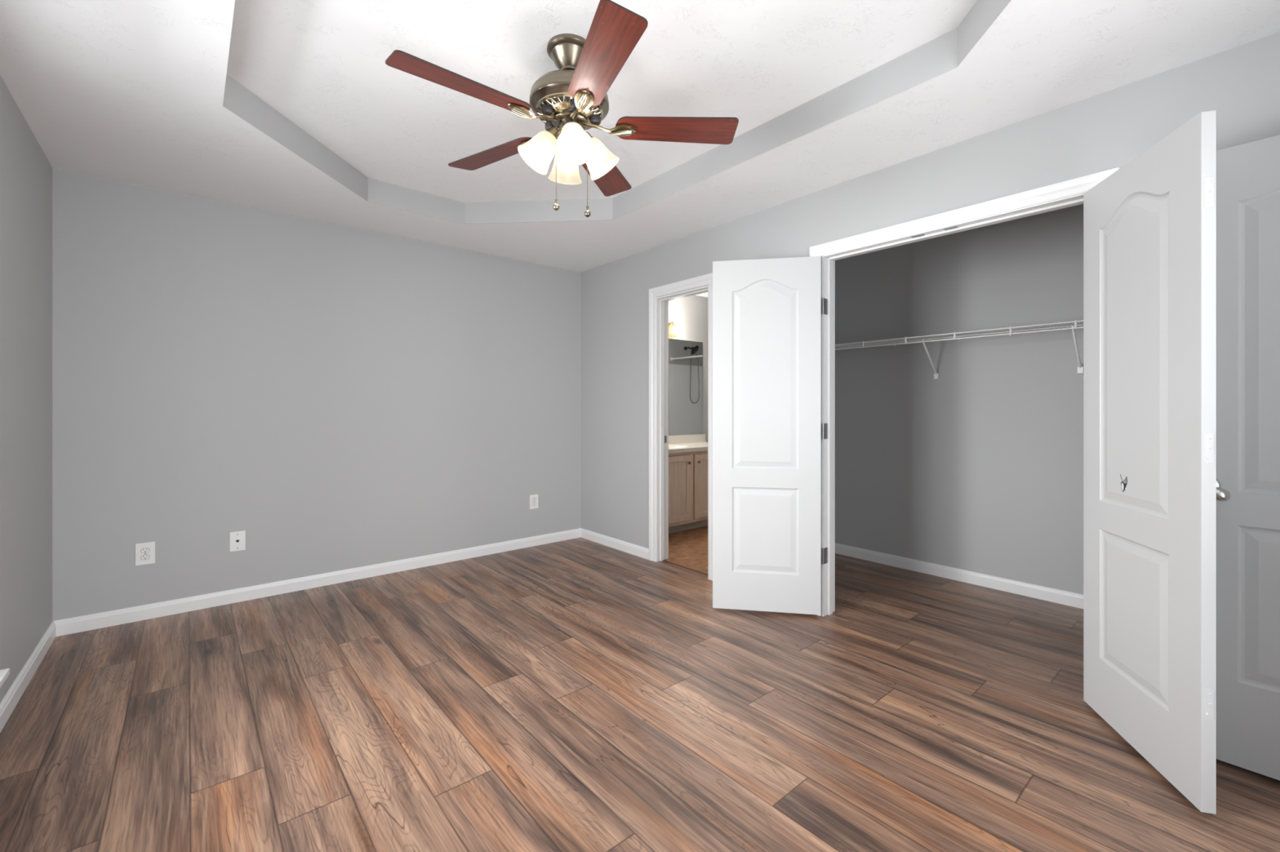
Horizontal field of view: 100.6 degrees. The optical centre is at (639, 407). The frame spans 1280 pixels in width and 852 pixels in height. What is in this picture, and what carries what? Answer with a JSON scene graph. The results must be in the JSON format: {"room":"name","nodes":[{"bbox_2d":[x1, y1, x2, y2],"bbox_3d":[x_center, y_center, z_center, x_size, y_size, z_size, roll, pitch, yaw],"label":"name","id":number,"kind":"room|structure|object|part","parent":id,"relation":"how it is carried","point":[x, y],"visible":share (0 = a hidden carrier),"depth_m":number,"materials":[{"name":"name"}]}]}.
{"room":"empty bedroom","nodes":[
{"label":"empty bedroom","id":0,"kind":"room"},
{"bbox_2d":[0,75,52,702],"bbox_3d":[-1.539,-0.030,0.888,0.120,2.460,4.827,0,0,-40],"label":"wall","id":1,"kind":"structure","parent":0,"point":[25,170],"depth_m":2.27,"materials":[{"name":"grey paint"}]},
{"bbox_2d":[0,668,9,688],"bbox_3d":[-1.709,-0.030,1.159,0.193,1.960,1.466,0,0,-40],"label":"window","id":2,"kind":"structure","parent":1,"relation":"in","point":[4,673],"depth_m":1.74,"materials":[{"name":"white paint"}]},
{"bbox_2d":[0,621,55,733],"bbox_3d":[-1.534,1.149,0.984,0.014,0.081,4.687,0,0,-40],"label":"baseboard","id":3,"kind":"structure","parent":1,"relation":"attached to","point":[15,691],"depth_m":2.25,"materials":[{"name":"white paint"}]},
{"bbox_2d":[52,168,707,621],"bbox_3d":[-0.531,-0.030,4.993,6.977,2.460,0.120,0,0,-40],"label":"wall","id":4,"kind":"structure","parent":0,"point":[335,397],"depth_m":3.42,"materials":[{"name":"grey paint"}]},
{"bbox_2d":[135,542,155,565],"bbox_3d":[-2.785,0.821,2.991,0.082,0.123,0.008,0,0,-40],"label":"wall outlet","id":5,"kind":"object","parent":4,"relation":"attached to","point":[144,552],"visible":1,"depth_m":2.99,"materials":[{"name":"white plastic"}]},
{"bbox_2d":[141,555,149,559],"bbox_3d":[-2.784,0.840,2.989,0.034,0.025,0.003,0,0,-40],"label":"receptacle","id":6,"kind":"object","parent":5,"relation":"attached to","point":[143,557],"depth_m":2.99,"materials":[{"name":"white plastic"}]},
{"bbox_2d":[141,547,149,552],"bbox_3d":[-2.784,0.802,2.989,0.034,0.025,0.003,0,0,-40],"label":"receptacle","id":7,"kind":"object","parent":5,"relation":"attached to","point":[143,549],"depth_m":2.99,"materials":[{"name":"white plastic"}]},
{"bbox_2d":[229,530,245,551],"bbox_3d":[-2.469,0.818,3.260,0.078,0.120,0.008,0,0,-40],"label":"phone jack","id":8,"kind":"object","parent":4,"relation":"attached to","point":[237,539],"visible":1,"depth_m":3.26,"materials":[{"name":"white plastic"}]},
{"bbox_2d":[53,528,581,636],"bbox_3d":[-1.796,1.149,3.829,3.301,0.081,0.014,0,0,-40],"label":"baseboard","id":9,"kind":"structure","parent":4,"relation":"attached to","point":[121,616],"depth_m":3.40,"materials":[{"name":"white paint"}]},
{"bbox_2d":[529,493,537,509],"bbox_3d":[-0.913,0.809,4.584,0.082,0.122,0.008,0,0,-40],"label":"wall outlet","id":10,"kind":"object","parent":4,"relation":"attached to","point":[533,498],"visible":1,"depth_m":4.58,"materials":[{"name":"white plastic"}]},
{"bbox_2d":[668,321,678,337],"bbox_3d":[0.135,-0.821,5.389,0.650,0.166,0.141,0,0,-40],"label":"vanity light","id":11,"kind":"object","parent":4,"relation":"attached to","point":[673,328],"visible":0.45,"depth_m":5.51,"materials":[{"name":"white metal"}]},
{"bbox_2d":[668,338,702,435],"bbox_3d":[0.135,-0.223,5.477,1.485,1.025,0.006,0,0,-40],"label":"mirror","id":12,"kind":"object","parent":4,"relation":"attached to","point":[685,357],"visible":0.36,"depth_m":5.78,"materials":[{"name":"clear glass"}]},
{"bbox_2d":[226,0,977,202],"bbox_3d":[-0.283,-1.410,2.076,2.285,0.030,3.931,0,0,-40],"label":"ceiling","id":13,"kind":"structure","parent":0,"point":[321,64],"depth_m":2.15,"materials":[{"name":"white paint"}]},
{"bbox_2d":[385,0,738,217],"bbox_3d":[-0.309,-1.073,2.036,1.240,0.643,1.299,0,0,-40],"label":"ceiling fan","id":14,"kind":"object","parent":13,"relation":"hanging from","point":[571,100],"visible":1,"depth_m":1.99,"materials":[{"name":"brown wood"}]},
{"bbox_3d":[-0.595,-1.093,1.803,0.474,0.036,0.142,0,0,-39],"label":"blade","id":15,"kind":"part","parent":14,"relation":"part of","materials":[{"name":"red wood"}]},
{"bbox_3d":[-0.622,-1.093,2.290,0.474,0.036,0.142,0,0,33],"label":"blade","id":16,"kind":"part","parent":14,"relation":"part of","materials":[{"name":"red wood"}]},
{"bbox_3d":[-0.398,-0.981,2.038,0.150,0.156,0.135,0,0,-40],"label":"lamp shade","id":17,"kind":"part","parent":14,"relation":"part of","materials":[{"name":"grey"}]},
{"bbox_3d":[-0.338,-1.050,2.050,0.066,0.061,0.060,0,0,-40],"label":"lamp arm","id":18,"kind":"part","parent":14,"relation":"part of","materials":[{"name":"gold metal"}]},
{"bbox_3d":[-0.320,-0.775,2.030,0.026,0.043,0.026,0,0,-40],"label":"chain knob","id":19,"kind":"part","parent":14,"relation":"part of","materials":[{"name":"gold metal"}]},
{"bbox_3d":[-0.309,-0.913,2.038,0.031,0.232,0.008,0,0,-37],"label":"pull chain","id":20,"kind":"part","parent":14,"relation":"part of","materials":[{"name":"gold metal"}]},
{"bbox_3d":[-0.300,-0.981,2.189,0.135,0.156,0.150,0,0,-40],"label":"lamp shade","id":21,"kind":"part","parent":14,"relation":"part of","materials":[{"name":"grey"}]},
{"bbox_2d":[535,92,603,130],"bbox_3d":[-0.274,-1.133,2.065,0.262,0.032,0.262,0,0,-40],"label":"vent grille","id":22,"kind":"object","parent":14,"relation":"attached to","point":[561,106],"depth_m":2.00,"materials":[{"name":"gold metal"}]},
{"bbox_3d":[-0.274,-1.127,2.065,0.256,0.043,0.256,0,0,-40],"label":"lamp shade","id":23,"kind":"part","parent":14,"relation":"part of","materials":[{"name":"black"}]},
{"bbox_3d":[-0.259,-1.050,2.001,0.060,0.061,0.066,0,0,-40],"label":"lamp arm","id":24,"kind":"part","parent":14,"relation":"part of","materials":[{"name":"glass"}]},
{"bbox_3d":[-0.247,-0.981,1.941,0.135,0.156,0.150,0,0,-40],"label":"lamp shade","id":25,"kind":"part","parent":14,"relation":"part of","materials":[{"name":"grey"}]},
{"bbox_3d":[-0.223,-0.912,2.088,0.038,0.234,0.008,0,0,-24],"label":"pull chain","id":26,"kind":"part","parent":14,"relation":"part of","materials":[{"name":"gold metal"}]},
{"bbox_3d":[-0.207,-0.773,2.095,0.026,0.043,0.026,0,0,-40],"label":"chain knob","id":27,"kind":"part","parent":14,"relation":"part of","materials":[{"name":"silver metal"}]},
{"bbox_3d":[-0.149,-0.981,2.092,0.150,0.156,0.135,0,0,-40],"label":"lamp shade","id":28,"kind":"part","parent":14,"relation":"part of","materials":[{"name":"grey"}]},
{"bbox_3d":[-0.168,-1.093,2.466,0.142,0.036,0.474,0,0,15],"label":"blade","id":29,"kind":"part","parent":14,"relation":"part of","materials":[{"name":"red wood"}]},
{"bbox_3d":[-0.123,-1.093,1.678,0.142,0.036,0.474,0,0,-21],"label":"blade","id":30,"kind":"part","parent":14,"relation":"part of","materials":[{"name":"red wood"}]},
{"bbox_3d":[0.141,-1.093,2.088,0.474,0.036,0.142,0,0,-3],"label":"blade","id":31,"kind":"part","parent":14,"relation":"part of","materials":[{"name":"red wood"}]},
{"bbox_2d":[222,0,1011,223],"bbox_3d":[-0.283,-1.324,2.076,2.071,0.146,3.553,0,0,-40],"label":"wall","id":32,"kind":"structure","parent":0,"point":[941,55],"depth_m":2.63,"materials":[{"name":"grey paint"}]},
{"bbox_2d":[0,537,1279,851],"bbox_3d":[0.214,1.190,2.459,4.627,0.001,4.747,0,0,-40],"label":"floor","id":33,"kind":"structure","parent":0,"point":[577,695],"depth_m":1.93,"materials":[{"name":"brown wood"}]},
{"bbox_2d":[0,0,1279,272],"bbox_3d":[-0.275,-1.250,2.042,3.341,0.001,4.747,0,0,-40],"label":"ceiling","id":34,"kind":"structure","parent":0,"point":[132,91],"depth_m":2.22,"materials":[{"name":"white paint"}]},
{"bbox_2d":[662,560,707,575],"bbox_3d":[0.348,1.188,3.943,0.020,0.005,0.555,0,0,-40],"label":"trim","id":35,"kind":"structure","parent":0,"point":[691,569],"depth_m":3.94,"materials":[{"name":"brown wood"}]},
{"bbox_2d":[665,525,707,573],"bbox_3d":[1.347,1.196,5.392,3.400,0.010,1.747,0,0,-40],"label":"floor","id":36,"kind":"structure","parent":0,"point":[688,548],"depth_m":4.49,"materials":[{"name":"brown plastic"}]},
{"bbox_2d":[668,450,707,533],"bbox_3d":[0.320,0.806,5.268,1.535,0.768,0.557,0,0,-40],"label":"vanity cabinet","id":37,"kind":"object","parent":36,"relation":"on","point":[687,471],"visible":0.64,"depth_m":5.06,"materials":[{"name":"brown wood"}]},
{"bbox_3d":[0.341,0.762,4.972,0.364,0.624,0.019,0,0,-40],"label":"cabinet door","id":38,"kind":"part","parent":37,"relation":"part of","materials":[{"name":"brown wood"}]},
{"bbox_2d":[668,434,707,453],"bbox_3d":[0.313,0.357,5.280,1.540,0.126,0.536,0,0,-40],"label":"countertop","id":39,"kind":"structure","parent":37,"relation":"on","point":[693,442],"depth_m":5.61,"materials":[{"name":"beige stone"}]},
{"bbox_3d":[0.662,0.762,5.245,0.364,0.624,0.019,0,0,-40],"label":"cabinet door","id":40,"kind":"part","parent":37,"relation":"part of","materials":[{"name":"brown wood"}]},
{"bbox_2d":[695,292,707,297],"bbox_3d":[1.318,-1.260,5.459,3.556,0.021,1.767,0,0,-40],"label":"ceiling","id":41,"kind":"structure","parent":0,"point":[704,295],"depth_m":5.88,"materials":[{"name":"white paint"}]},
{"bbox_2d":[581,31,1279,615],"bbox_3d":[1.026,-0.030,3.149,0.116,2.460,4.707,0,0,-40],"label":"wall","id":42,"kind":"structure","parent":0,"point":[1106,131],"depth_m":2.82,"materials":[{"name":"grey paint"}]},
{"bbox_2d":[580,528,648,559],"bbox_3d":[-0.238,1.149,4.534,0.014,0.081,0.960,0,0,-40],"label":"baseboard","id":43,"kind":"structure","parent":42,"relation":"attached to","point":[621,545],"depth_m":4.48,"materials":[{"name":"white paint"}]},
{"bbox_2d":[648,272,712,581],"bbox_3d":[0.298,0.130,3.901,0.018,2.120,0.695,0,0,-40],"label":"trim","id":44,"kind":"structure","parent":42,"relation":"attached to","point":[704,280],"depth_m":4.11,"materials":[{"name":"white paint"}]},
{"bbox_2d":[656,284,708,578],"bbox_3d":[0.349,0.167,3.944,0.124,2.046,0.555,0,0,-40],"label":"trim","id":45,"kind":"structure","parent":42,"relation":"attached to","point":[662,302],"depth_m":4.13,"materials":[{"name":"white paint"}]},
{"bbox_2d":[712,256,827,614],"bbox_3d":[0.752,0.157,3.083,0.652,2.030,0.056,0,0,10],"label":"door","id":46,"kind":"structure","parent":42,"relation":"in","point":[766,312],"depth_m":3.06,"materials":[{"name":"white paint"}]},
{"bbox_2d":[822,193,1084,616],"bbox_3d":[1.477,0.157,2.619,0.124,2.066,1.205,0,0,-40],"label":"trim","id":47,"kind":"structure","parent":42,"relation":"attached to","point":[828,260],"depth_m":3.04,"materials":[{"name":"white paint"}]},
{"bbox_3d":[1.391,-0.861,2.661,0.028,0.002,0.056,0,0,-40],"label":"catch plate","id":48,"kind":"part","parent":47,"relation":"part of","materials":[{"name":"silver metal"}]},
{"bbox_3d":[1.488,-0.861,2.547,0.028,0.002,0.056,0,0,-40],"label":"catch plate","id":49,"kind":"part","parent":47,"relation":"part of","materials":[{"name":"silver metal"}]},
{"bbox_2d":[809,167,1119,616],"bbox_3d":[1.426,0.128,2.576,0.018,2.124,1.349,0,0,-40],"label":"trim","id":50,"kind":"structure","parent":42,"relation":"attached to","point":[1080,185],"depth_m":2.45,"materials":[{"name":"white paint"}]},
{"bbox_2d":[1083,110,1216,814],"bbox_3d":[1.720,0.157,1.830,0.035,2.030,0.614,0,0,14],"label":"door","id":51,"kind":"structure","parent":42,"relation":"in","point":[1149,227],"depth_m":1.72,"materials":[{"name":"white paint"}]},
{"bbox_2d":[835,204,1083,594],"bbox_3d":[2.371,-0.030,3.541,0.100,2.460,2.280,0,0,-40],"label":"wall","id":52,"kind":"structure","parent":0,"point":[977,467],"depth_m":3.62,"materials":[{"name":"grey paint"}]},
{"bbox_2d":[835,542,1083,608],"bbox_3d":[1.855,1.149,3.167,1.170,0.081,2.180,0,0,-40],"label":"baseboard","id":53,"kind":"structure","parent":52,"relation":"attached to","point":[1050,594],"depth_m":3.61,"materials":[{"name":"white paint"}]},
{"bbox_2d":[835,320,1083,378],"bbox_3d":[2.178,-0.345,3.442,0.320,0.281,2.174,0,0,-40],"label":"wire shelf","id":54,"kind":"object","parent":52,"relation":"attached to","point":[849,345],"visible":0.7,"depth_m":3.42,"materials":[{"name":"white metal"}]},
{"bbox_3d":[2.180,-0.460,3.444,0.317,0.045,2.174,0,0,-40],"label":"rail","id":55,"kind":"part","parent":54,"relation":"part of","materials":[{"name":"white plastic"}]},
{"bbox_3d":[1.333,-0.030,0.241,3.417,2.460,0.120,0,0,-40],"label":"wall","id":56,"kind":"structure","parent":0,"visible":0},
{"bbox_2d":[1216,135,1279,780],"bbox_3d":[2.111,0.157,1.523,0.111,2.030,0.760,0,0,-40],"label":"door","id":57,"kind":"structure","parent":56,"relation":"in","point":[1248,175],"depth_m":1.72,"materials":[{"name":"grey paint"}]},
{"bbox_3d":[1.890,0.276,1.745,0.064,0.055,0.066,0,0,-40],"label":"handle","id":58,"kind":"part","parent":57,"relation":"part of","materials":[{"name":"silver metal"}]}
]}

